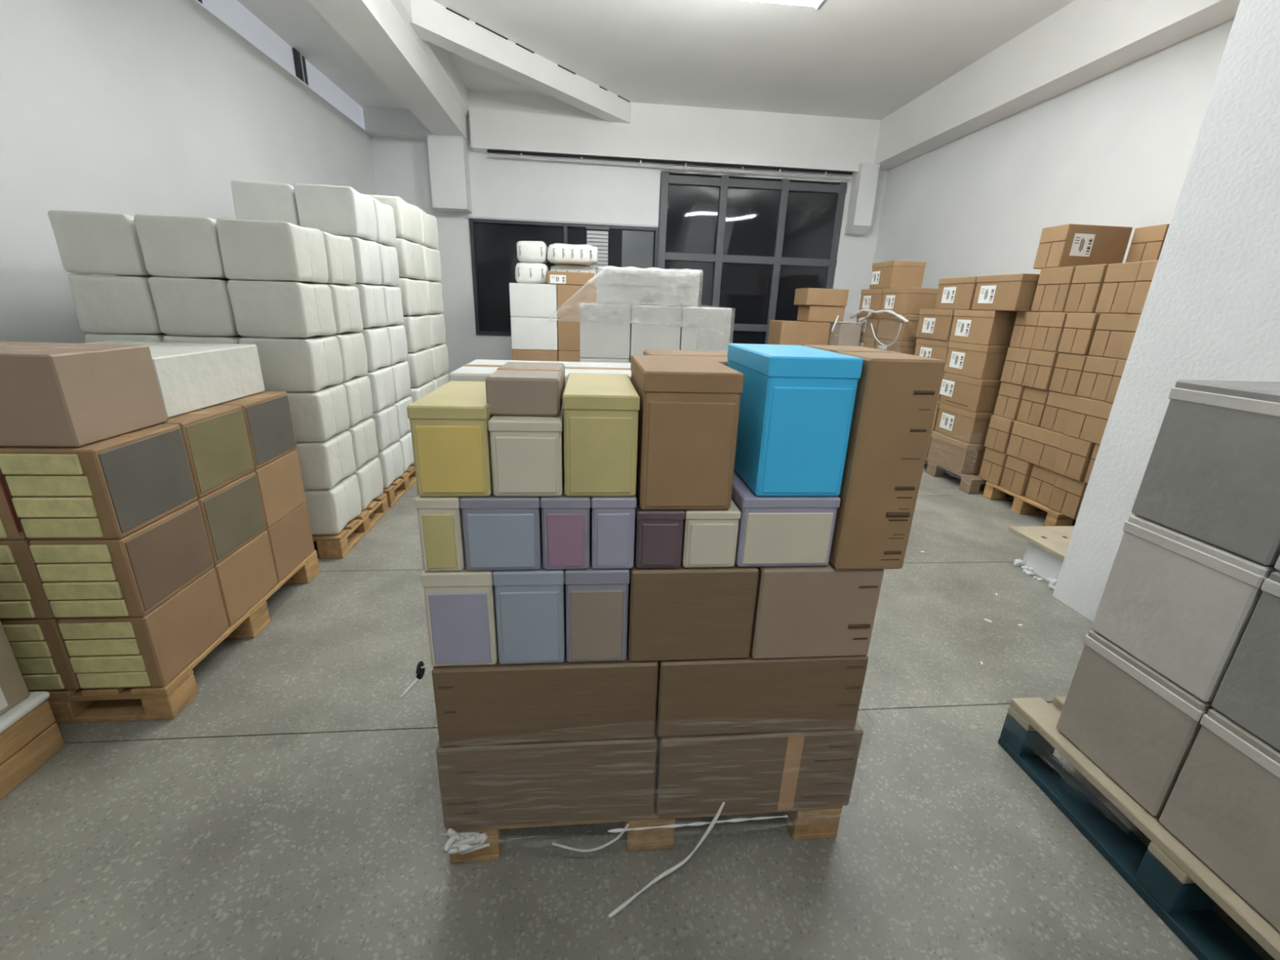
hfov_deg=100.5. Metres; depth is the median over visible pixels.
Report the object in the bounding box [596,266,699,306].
carton
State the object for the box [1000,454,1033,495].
carton
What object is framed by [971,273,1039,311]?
carton
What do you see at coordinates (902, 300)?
carton
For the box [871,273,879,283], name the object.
print
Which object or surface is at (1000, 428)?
carton
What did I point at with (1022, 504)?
pallet
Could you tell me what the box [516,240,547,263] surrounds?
bale
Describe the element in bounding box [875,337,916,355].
carton
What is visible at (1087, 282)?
carton
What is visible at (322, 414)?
bale
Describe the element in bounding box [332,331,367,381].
bale
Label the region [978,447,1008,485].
carton
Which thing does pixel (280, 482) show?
carton
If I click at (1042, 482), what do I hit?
carton
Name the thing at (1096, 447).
carton
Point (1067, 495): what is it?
carton
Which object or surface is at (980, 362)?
carton
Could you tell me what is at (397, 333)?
bale
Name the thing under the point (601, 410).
carton
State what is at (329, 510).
bale
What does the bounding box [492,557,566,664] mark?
carton
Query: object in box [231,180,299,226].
bale
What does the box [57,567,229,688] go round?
carton
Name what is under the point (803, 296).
carton
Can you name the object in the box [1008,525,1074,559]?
board
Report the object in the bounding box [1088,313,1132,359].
carton
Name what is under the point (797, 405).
carton
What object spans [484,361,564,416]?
carton
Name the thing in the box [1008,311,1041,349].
carton
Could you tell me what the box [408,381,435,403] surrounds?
bale
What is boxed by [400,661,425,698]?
tape curl
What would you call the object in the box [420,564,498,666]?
carton
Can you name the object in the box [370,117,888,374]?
wall
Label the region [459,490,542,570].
carton
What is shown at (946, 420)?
print
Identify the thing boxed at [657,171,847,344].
window
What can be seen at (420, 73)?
ceiling beam
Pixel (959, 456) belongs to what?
carton
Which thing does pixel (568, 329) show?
carton
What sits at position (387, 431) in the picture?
bale
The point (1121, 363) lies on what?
carton
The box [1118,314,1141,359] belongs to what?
carton
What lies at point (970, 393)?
carton
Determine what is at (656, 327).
carton
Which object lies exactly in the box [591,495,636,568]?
carton
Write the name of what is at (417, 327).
bale
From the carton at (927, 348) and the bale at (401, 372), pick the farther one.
the carton at (927, 348)
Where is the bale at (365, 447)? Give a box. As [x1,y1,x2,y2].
[346,417,378,469]
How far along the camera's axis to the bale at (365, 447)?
3.74 m
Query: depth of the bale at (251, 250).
2.82 m
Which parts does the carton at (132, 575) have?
printed panel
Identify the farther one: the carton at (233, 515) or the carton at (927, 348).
the carton at (927, 348)
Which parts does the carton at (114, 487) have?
printed panel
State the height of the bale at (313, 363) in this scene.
0.299 m
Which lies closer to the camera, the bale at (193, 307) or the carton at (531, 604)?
the carton at (531, 604)
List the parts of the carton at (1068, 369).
panel, panel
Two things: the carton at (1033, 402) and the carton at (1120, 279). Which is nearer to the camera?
the carton at (1120, 279)
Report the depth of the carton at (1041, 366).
4.32 m
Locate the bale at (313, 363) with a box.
[239,335,343,391]
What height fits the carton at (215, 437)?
0.322 m
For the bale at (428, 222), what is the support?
on the bale at (432, 260)
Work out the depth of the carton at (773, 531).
1.34 m
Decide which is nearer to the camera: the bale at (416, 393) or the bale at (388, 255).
the bale at (388, 255)
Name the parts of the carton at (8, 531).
red strip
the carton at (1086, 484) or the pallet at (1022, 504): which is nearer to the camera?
the carton at (1086, 484)
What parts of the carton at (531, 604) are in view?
lid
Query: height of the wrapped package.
0.299 m
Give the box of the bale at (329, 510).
[304,474,361,535]
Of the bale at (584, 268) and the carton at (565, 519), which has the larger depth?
the bale at (584, 268)
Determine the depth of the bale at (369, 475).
3.83 m
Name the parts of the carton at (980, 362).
lid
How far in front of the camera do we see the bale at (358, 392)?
3.65 m
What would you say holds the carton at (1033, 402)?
on the carton at (1033, 444)
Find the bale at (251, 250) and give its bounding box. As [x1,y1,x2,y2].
[216,217,328,283]
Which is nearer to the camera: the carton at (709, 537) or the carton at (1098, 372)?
the carton at (709, 537)
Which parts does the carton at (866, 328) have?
lid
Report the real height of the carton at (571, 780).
0.291 m
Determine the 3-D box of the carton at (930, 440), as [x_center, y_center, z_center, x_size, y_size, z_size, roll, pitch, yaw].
[3.189,-0.456,5.842,0.400,0.295,0.545,0,18,-6]
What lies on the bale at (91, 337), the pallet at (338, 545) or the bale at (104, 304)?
the bale at (104, 304)
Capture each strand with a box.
[831,315,839,331]
[849,308,908,346]
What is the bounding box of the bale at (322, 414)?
[286,383,349,442]
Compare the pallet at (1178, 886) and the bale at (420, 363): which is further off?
the bale at (420, 363)
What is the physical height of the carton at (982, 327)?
0.295 m
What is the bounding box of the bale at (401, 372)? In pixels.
[388,360,410,401]
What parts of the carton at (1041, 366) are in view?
panel, panel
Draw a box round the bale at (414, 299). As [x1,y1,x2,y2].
[385,277,428,315]
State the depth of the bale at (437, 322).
5.56 m
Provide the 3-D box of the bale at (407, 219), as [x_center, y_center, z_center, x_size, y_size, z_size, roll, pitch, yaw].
[-2.197,-2.283,4.688,0.378,0.317,0.565,0,18,-5]
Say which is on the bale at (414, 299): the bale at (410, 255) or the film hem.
the bale at (410, 255)
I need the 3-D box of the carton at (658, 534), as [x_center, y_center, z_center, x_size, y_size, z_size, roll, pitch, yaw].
[0.032,0.090,1.496,0.118,0.156,0.389,0,18,-6]
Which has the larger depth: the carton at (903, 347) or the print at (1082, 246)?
the carton at (903, 347)
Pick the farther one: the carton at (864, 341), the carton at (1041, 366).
the carton at (864, 341)
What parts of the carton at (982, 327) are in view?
lid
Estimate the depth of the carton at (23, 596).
1.85 m
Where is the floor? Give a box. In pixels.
[0,462,1275,959]
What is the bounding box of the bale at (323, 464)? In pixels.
[295,430,355,490]
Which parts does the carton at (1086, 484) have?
panel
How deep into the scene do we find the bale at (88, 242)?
2.73 m
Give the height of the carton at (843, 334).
0.427 m
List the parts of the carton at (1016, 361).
panel, panel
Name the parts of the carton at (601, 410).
lid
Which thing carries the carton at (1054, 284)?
on the carton at (1050, 326)
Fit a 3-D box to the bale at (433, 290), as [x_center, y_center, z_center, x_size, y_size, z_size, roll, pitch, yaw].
[-2.276,-1.870,5.454,0.378,0.317,0.567,0,19,-6]
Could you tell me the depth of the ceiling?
5.99 m
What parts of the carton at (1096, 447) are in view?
panel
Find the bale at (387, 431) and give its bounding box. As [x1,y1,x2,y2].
[369,404,399,450]
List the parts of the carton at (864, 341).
lid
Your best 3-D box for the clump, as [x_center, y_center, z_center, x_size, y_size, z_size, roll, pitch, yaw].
[-0.492,1.029,1.514,0.123,0.075,0.050,0,18,-6]
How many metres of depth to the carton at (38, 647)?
1.94 m
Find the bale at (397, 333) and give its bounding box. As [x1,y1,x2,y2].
[380,324,407,364]
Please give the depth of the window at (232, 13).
5.61 m
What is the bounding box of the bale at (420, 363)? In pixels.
[405,348,433,387]
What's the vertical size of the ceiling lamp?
0.500 m
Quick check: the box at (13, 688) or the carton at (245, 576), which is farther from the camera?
the carton at (245, 576)
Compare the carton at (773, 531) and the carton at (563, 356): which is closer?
the carton at (773, 531)
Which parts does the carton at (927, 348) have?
lid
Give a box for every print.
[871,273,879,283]
[920,349,930,357]
[924,320,933,329]
[942,382,953,395]
[942,415,953,429]
[944,289,954,300]
[951,354,963,367]
[957,322,969,334]
[980,288,994,300]
[1074,237,1093,254]
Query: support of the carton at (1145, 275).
on the carton at (1134, 322)
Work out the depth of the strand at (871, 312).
6.32 m
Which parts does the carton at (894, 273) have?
lid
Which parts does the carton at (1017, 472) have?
panel, panel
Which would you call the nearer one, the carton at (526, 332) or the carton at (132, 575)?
the carton at (132, 575)
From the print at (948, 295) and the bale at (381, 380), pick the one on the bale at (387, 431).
the bale at (381, 380)
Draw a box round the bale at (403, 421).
[392,395,412,437]
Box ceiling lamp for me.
[749,0,827,9]
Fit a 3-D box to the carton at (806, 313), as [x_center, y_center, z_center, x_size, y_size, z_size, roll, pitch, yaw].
[2.418,-2.228,7.137,0.480,0.203,0.400,0,18,-6]
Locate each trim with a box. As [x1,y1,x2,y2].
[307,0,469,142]
[362,106,431,139]
[409,0,631,123]
[426,133,471,213]
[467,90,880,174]
[844,162,879,235]
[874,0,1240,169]
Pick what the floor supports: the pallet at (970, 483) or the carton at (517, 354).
the pallet at (970, 483)
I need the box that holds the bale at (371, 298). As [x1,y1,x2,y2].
[341,284,386,328]
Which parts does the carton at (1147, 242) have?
panel, panel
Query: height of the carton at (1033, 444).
0.296 m
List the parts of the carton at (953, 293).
lid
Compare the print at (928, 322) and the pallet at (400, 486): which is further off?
the print at (928, 322)
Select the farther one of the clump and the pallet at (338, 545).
the pallet at (338, 545)
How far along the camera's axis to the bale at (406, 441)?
4.62 m
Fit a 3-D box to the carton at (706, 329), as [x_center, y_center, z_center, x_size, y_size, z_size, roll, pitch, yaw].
[0.574,-1.471,5.304,0.455,0.474,0.780,0,18,-6]
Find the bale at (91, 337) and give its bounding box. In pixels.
[84,333,170,342]
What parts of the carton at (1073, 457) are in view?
panel, panel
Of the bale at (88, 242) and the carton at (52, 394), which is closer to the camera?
the carton at (52, 394)
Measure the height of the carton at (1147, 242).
0.305 m
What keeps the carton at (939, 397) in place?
on the carton at (938, 402)
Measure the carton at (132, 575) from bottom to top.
0.309 m
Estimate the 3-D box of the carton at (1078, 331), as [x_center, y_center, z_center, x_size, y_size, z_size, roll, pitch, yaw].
[3.572,-1.103,4.042,0.580,0.296,0.247,0,18,-5]
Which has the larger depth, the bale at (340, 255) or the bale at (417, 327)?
the bale at (417, 327)
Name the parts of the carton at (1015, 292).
lid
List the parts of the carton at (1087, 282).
panel, panel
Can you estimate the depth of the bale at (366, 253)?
3.77 m
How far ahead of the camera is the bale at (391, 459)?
4.24 m
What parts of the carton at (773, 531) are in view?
lid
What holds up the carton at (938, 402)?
on the carton at (930, 440)
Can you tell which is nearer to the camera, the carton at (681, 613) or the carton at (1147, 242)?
the carton at (681, 613)
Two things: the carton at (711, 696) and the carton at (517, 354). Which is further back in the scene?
the carton at (517, 354)
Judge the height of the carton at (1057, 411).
0.296 m
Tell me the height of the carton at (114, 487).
0.322 m
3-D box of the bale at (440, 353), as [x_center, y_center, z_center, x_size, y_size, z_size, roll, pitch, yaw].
[-2.294,-1.266,5.654,0.378,0.317,0.565,0,18,-5]
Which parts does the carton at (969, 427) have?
lid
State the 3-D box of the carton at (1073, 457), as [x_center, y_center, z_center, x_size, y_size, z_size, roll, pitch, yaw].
[3.556,-0.168,4.069,0.580,0.296,0.247,0,18,-5]
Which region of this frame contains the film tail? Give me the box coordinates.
[551,801,724,918]
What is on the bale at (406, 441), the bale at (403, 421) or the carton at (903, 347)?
the bale at (403, 421)
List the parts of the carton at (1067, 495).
panel, panel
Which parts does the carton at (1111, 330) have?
panel, panel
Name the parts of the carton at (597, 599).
lid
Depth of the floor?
1.68 m
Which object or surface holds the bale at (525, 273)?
on the carton at (526, 300)
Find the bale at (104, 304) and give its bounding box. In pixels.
[67,274,162,333]
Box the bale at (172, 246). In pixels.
[133,213,257,280]
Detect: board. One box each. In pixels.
[830,321,862,324]
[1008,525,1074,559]
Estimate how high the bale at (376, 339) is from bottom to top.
0.302 m
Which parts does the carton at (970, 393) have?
lid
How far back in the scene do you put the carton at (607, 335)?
4.84 m
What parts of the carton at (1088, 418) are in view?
panel, panel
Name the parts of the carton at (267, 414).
printed panel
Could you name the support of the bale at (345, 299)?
on the bale at (352, 344)
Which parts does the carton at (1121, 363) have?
panel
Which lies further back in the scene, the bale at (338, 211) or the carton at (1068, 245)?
the carton at (1068, 245)
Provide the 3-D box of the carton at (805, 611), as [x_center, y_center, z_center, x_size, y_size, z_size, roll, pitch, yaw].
[0.456,0.298,1.604,0.330,0.273,0.406,0,18,-6]
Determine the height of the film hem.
0.021 m
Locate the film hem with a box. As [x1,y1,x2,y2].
[607,815,787,832]
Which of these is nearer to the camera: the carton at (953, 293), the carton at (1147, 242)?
the carton at (1147, 242)
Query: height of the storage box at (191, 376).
0.242 m
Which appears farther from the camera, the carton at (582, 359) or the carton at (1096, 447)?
the carton at (582, 359)
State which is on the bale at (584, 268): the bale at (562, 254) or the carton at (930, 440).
the bale at (562, 254)
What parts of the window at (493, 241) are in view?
pane, rail, pane, pane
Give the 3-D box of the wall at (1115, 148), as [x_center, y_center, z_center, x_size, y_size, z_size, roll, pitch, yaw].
[4.677,-1.431,3.048,0.200,4.500,13.400,0,18,-6]
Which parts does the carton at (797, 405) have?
lid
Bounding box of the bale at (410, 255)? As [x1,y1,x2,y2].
[393,238,424,279]
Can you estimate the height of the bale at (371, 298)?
0.302 m
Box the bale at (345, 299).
[324,284,363,333]
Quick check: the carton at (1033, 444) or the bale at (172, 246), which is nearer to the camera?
the bale at (172, 246)
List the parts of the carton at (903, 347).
lid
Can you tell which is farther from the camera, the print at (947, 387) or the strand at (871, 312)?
the strand at (871, 312)
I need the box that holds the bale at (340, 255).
[301,231,355,285]
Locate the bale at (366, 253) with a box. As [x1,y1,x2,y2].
[342,235,382,284]
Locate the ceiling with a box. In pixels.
[236,0,1075,119]
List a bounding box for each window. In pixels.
[195,0,364,129]
[465,216,658,335]
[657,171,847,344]
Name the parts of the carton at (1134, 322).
panel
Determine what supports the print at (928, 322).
attached to the carton at (933, 324)
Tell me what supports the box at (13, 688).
on the wooden skid
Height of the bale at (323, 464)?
0.299 m
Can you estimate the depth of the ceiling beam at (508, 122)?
8.04 m
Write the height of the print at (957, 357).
0.110 m
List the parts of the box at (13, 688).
white panel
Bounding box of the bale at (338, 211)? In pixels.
[293,183,377,240]
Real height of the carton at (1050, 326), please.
0.296 m
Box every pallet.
[30,550,319,723]
[311,493,388,558]
[382,462,416,507]
[446,800,842,862]
[924,457,986,493]
[982,481,1075,526]
[997,696,1279,959]
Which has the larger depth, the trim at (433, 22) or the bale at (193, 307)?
the trim at (433, 22)
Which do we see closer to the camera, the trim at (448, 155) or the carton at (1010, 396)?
the carton at (1010, 396)
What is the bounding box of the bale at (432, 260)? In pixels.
[421,245,441,281]
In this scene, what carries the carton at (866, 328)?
on the carton at (864, 341)
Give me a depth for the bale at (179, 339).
2.92 m
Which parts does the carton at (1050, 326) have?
panel, panel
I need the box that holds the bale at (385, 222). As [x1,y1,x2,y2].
[372,198,395,246]
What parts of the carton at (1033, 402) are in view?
panel, panel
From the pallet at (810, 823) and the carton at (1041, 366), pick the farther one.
the carton at (1041, 366)
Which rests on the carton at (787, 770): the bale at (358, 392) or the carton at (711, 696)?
the carton at (711, 696)
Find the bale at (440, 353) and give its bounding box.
[429,343,448,378]
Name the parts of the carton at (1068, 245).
panel, panel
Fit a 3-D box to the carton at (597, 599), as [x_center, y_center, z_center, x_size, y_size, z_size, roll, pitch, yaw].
[-0.128,0.295,1.550,0.162,0.273,0.389,0,18,-6]
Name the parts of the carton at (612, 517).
lid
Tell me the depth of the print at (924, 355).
5.64 m
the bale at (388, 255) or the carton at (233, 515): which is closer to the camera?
the carton at (233, 515)
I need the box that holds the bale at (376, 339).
[355,326,391,371]
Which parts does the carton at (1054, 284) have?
panel, panel, panel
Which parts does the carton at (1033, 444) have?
panel, panel, panel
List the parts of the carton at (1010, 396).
panel, panel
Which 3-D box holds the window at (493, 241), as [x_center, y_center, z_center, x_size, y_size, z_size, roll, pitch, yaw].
[-1.238,-3.273,8.773,3.040,1.785,0.185,0,18,-6]
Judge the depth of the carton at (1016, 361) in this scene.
4.57 m
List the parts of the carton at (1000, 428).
panel, panel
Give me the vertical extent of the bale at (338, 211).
0.302 m
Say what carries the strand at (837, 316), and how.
attached to the film
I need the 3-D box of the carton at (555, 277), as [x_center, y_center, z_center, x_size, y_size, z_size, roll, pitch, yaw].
[-0.898,-2.621,6.939,0.600,0.154,0.353,0,18,-6]
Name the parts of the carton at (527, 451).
lid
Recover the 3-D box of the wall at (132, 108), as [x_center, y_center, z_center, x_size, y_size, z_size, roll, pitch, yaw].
[-3.543,-1.175,2.332,0.200,3.920,13.400,0,18,-6]
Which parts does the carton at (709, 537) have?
lid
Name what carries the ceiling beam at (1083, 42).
attached to the wall at (1115, 148)
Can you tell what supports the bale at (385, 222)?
on the bale at (388, 255)
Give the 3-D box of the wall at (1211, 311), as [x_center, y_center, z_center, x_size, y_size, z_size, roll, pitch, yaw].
[2.929,-1.252,2.169,0.650,4.440,0.850,0,18,-6]
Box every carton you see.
[0,341,167,447]
[0,423,197,539]
[0,446,27,540]
[0,537,54,619]
[0,617,80,691]
[29,500,213,618]
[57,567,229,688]
[161,404,254,498]
[196,471,266,565]
[213,529,277,626]
[217,391,296,470]
[253,449,306,528]
[266,502,314,582]
[406,380,493,496]
[414,495,466,571]
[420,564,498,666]
[431,634,658,746]
[435,727,657,828]
[448,359,631,385]
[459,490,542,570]
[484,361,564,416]
[488,404,564,496]
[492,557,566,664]
[509,282,557,317]
[510,316,558,350]
[511,349,558,361]
[540,481,590,569]
[546,271,594,285]
[557,284,603,318]
[557,318,580,351]
[558,350,580,361]
[562,373,639,496]
[564,513,630,662]
[580,302,631,358]
[580,357,629,363]
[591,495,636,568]
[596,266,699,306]
[626,555,759,661]
[628,304,681,358]
[630,355,744,510]
[633,493,684,568]
[643,349,728,365]
[653,720,863,817]
[655,652,868,737]
[676,306,732,351]
[680,499,741,568]
[727,343,863,496]
[731,469,840,567]
[750,562,884,658]
[767,320,831,346]
[793,288,848,306]
[796,305,844,322]
[803,344,945,569]
[827,322,862,346]
[856,312,889,337]
[858,288,884,313]
[858,335,875,348]
[869,260,926,288]
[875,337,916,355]
[876,313,919,341]
[880,287,937,315]
[914,337,952,361]
[915,309,954,341]
[925,430,934,457]
[927,431,986,474]
[931,401,939,430]
[934,276,989,311]
[934,402,993,444]
[937,372,945,401]
[939,372,1002,412]
[943,342,1009,379]
[949,310,1017,346]
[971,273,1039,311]
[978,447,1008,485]
[984,414,1017,453]
[993,382,1025,420]
[1000,346,1035,385]
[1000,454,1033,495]
[1006,421,1065,470]
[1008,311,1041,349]
[1016,386,1049,426]
[1022,349,1058,390]
[1025,463,1057,506]
[1031,266,1075,312]
[1031,311,1067,351]
[1033,223,1132,269]
[1040,391,1079,433]
[1048,352,1088,395]
[1048,473,1088,519]
[1052,435,1096,480]
[1057,312,1100,355]
[1063,263,1108,313]
[1063,396,1113,444]
[1075,355,1119,401]
[1075,484,1087,519]
[1084,444,1100,483]
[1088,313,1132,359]
[1094,262,1142,314]
[1105,359,1126,403]
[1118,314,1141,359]
[1124,223,1169,262]
[1126,260,1158,314]
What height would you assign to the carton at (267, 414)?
0.322 m
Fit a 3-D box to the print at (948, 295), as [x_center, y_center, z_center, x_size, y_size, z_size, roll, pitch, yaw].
[3.059,-1.828,5.283,0.002,0.110,0.162,0,18,-5]
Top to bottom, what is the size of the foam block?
0.205 m
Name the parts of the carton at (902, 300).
lid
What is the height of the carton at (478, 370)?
0.319 m
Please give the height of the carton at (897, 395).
0.535 m
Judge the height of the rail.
0.109 m
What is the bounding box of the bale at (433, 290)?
[423,280,444,314]
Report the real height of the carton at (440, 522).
0.191 m
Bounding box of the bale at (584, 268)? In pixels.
[550,264,595,284]
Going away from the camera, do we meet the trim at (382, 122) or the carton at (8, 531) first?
the carton at (8, 531)
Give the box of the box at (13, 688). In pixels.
[0,621,29,715]
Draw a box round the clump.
[443,828,489,854]
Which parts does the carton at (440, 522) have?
lid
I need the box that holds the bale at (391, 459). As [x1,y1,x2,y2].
[376,441,403,488]
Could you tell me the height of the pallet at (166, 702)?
0.144 m
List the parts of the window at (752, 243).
pane, pane, pane, pane, pane, pane, pane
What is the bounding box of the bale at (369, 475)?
[353,457,383,510]
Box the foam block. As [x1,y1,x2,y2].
[1013,541,1063,590]
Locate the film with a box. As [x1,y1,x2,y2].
[567,266,694,327]
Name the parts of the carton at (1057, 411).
panel, panel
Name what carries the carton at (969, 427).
on the carton at (959, 456)
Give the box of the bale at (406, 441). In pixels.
[396,431,413,471]
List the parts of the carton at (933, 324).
lid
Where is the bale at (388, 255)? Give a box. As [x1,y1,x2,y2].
[377,243,399,286]
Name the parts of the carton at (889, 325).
lid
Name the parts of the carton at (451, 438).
lid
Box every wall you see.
[0,0,377,343]
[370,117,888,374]
[869,17,1235,288]
[1053,0,1279,621]
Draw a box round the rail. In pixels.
[487,149,853,178]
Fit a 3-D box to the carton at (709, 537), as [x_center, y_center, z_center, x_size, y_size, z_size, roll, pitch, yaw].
[0.161,0.091,1.509,0.138,0.156,0.389,0,18,-6]
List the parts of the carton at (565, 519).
lid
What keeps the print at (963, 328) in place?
attached to the carton at (982, 327)
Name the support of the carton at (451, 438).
on the carton at (440, 522)
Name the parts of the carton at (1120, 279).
panel, panel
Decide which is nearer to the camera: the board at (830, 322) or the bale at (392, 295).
the bale at (392, 295)
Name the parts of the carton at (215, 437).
printed panel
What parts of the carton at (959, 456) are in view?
lid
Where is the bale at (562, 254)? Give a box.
[546,243,598,266]
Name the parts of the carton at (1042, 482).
panel, panel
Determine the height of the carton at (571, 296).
0.407 m
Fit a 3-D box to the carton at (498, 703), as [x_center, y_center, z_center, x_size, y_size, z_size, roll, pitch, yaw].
[-0.265,0.545,1.618,0.588,0.251,0.403,0,18,-6]
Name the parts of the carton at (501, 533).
lid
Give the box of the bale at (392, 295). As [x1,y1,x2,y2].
[380,285,404,325]
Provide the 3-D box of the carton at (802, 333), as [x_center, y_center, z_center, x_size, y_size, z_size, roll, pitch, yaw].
[2.138,-1.928,7.221,0.660,0.427,0.500,0,18,-6]
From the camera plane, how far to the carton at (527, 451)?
1.22 m
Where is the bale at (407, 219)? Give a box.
[365,194,422,243]
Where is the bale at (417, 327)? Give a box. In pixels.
[393,315,431,352]
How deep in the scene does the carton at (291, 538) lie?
2.90 m
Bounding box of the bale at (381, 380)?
[365,366,395,412]
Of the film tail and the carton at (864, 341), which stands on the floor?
the film tail
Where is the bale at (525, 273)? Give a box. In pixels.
[515,262,548,284]
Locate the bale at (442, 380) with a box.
[431,373,448,389]
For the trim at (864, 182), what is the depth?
8.52 m
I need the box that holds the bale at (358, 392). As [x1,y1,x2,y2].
[340,375,373,426]
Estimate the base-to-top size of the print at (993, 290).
0.110 m
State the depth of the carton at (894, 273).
6.24 m
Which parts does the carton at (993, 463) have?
panel, panel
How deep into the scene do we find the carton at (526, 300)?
6.80 m
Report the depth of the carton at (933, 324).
5.46 m
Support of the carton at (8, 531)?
on the carton at (23, 596)
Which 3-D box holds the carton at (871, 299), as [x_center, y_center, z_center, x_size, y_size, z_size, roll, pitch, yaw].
[3.072,-2.236,6.673,0.400,0.282,0.545,0,18,-5]
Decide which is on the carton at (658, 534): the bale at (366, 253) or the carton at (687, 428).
the carton at (687, 428)
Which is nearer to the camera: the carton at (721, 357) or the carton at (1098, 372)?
the carton at (721, 357)
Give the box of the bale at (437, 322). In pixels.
[414,313,445,346]
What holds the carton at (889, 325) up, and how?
on the carton at (903, 347)
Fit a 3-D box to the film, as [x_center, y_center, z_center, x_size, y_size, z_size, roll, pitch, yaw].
[-0.128,-1.641,4.757,1.370,0.502,0.040,0,18,-6]
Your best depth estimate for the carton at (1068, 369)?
4.08 m
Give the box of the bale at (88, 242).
[47,209,185,278]
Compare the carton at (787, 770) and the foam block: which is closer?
the carton at (787, 770)
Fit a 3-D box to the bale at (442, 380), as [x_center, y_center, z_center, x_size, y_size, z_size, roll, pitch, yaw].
[-2.307,-0.965,5.755,0.378,0.317,0.567,0,18,-5]
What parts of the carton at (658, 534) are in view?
lid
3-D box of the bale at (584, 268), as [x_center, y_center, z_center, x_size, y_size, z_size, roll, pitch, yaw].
[-0.911,-2.792,7.286,0.620,0.262,0.366,0,18,-6]
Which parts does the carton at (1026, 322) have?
panel, panel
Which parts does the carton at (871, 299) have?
lid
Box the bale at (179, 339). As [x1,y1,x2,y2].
[163,334,244,343]
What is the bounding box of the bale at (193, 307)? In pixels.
[147,276,239,336]
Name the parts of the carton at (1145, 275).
panel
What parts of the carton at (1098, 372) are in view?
panel, panel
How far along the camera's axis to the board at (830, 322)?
6.74 m
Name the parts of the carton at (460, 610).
lid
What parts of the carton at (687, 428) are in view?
lid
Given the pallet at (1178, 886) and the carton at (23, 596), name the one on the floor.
the pallet at (1178, 886)
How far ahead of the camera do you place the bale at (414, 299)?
4.77 m
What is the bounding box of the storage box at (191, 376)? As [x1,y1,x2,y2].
[81,340,264,418]
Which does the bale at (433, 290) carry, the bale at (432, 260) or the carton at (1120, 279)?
the bale at (432, 260)
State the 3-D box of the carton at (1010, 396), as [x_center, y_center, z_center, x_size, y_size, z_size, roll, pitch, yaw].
[3.511,-0.696,4.703,0.580,0.296,0.247,0,18,-5]
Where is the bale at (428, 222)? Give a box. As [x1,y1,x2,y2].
[417,208,438,249]
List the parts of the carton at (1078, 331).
panel, panel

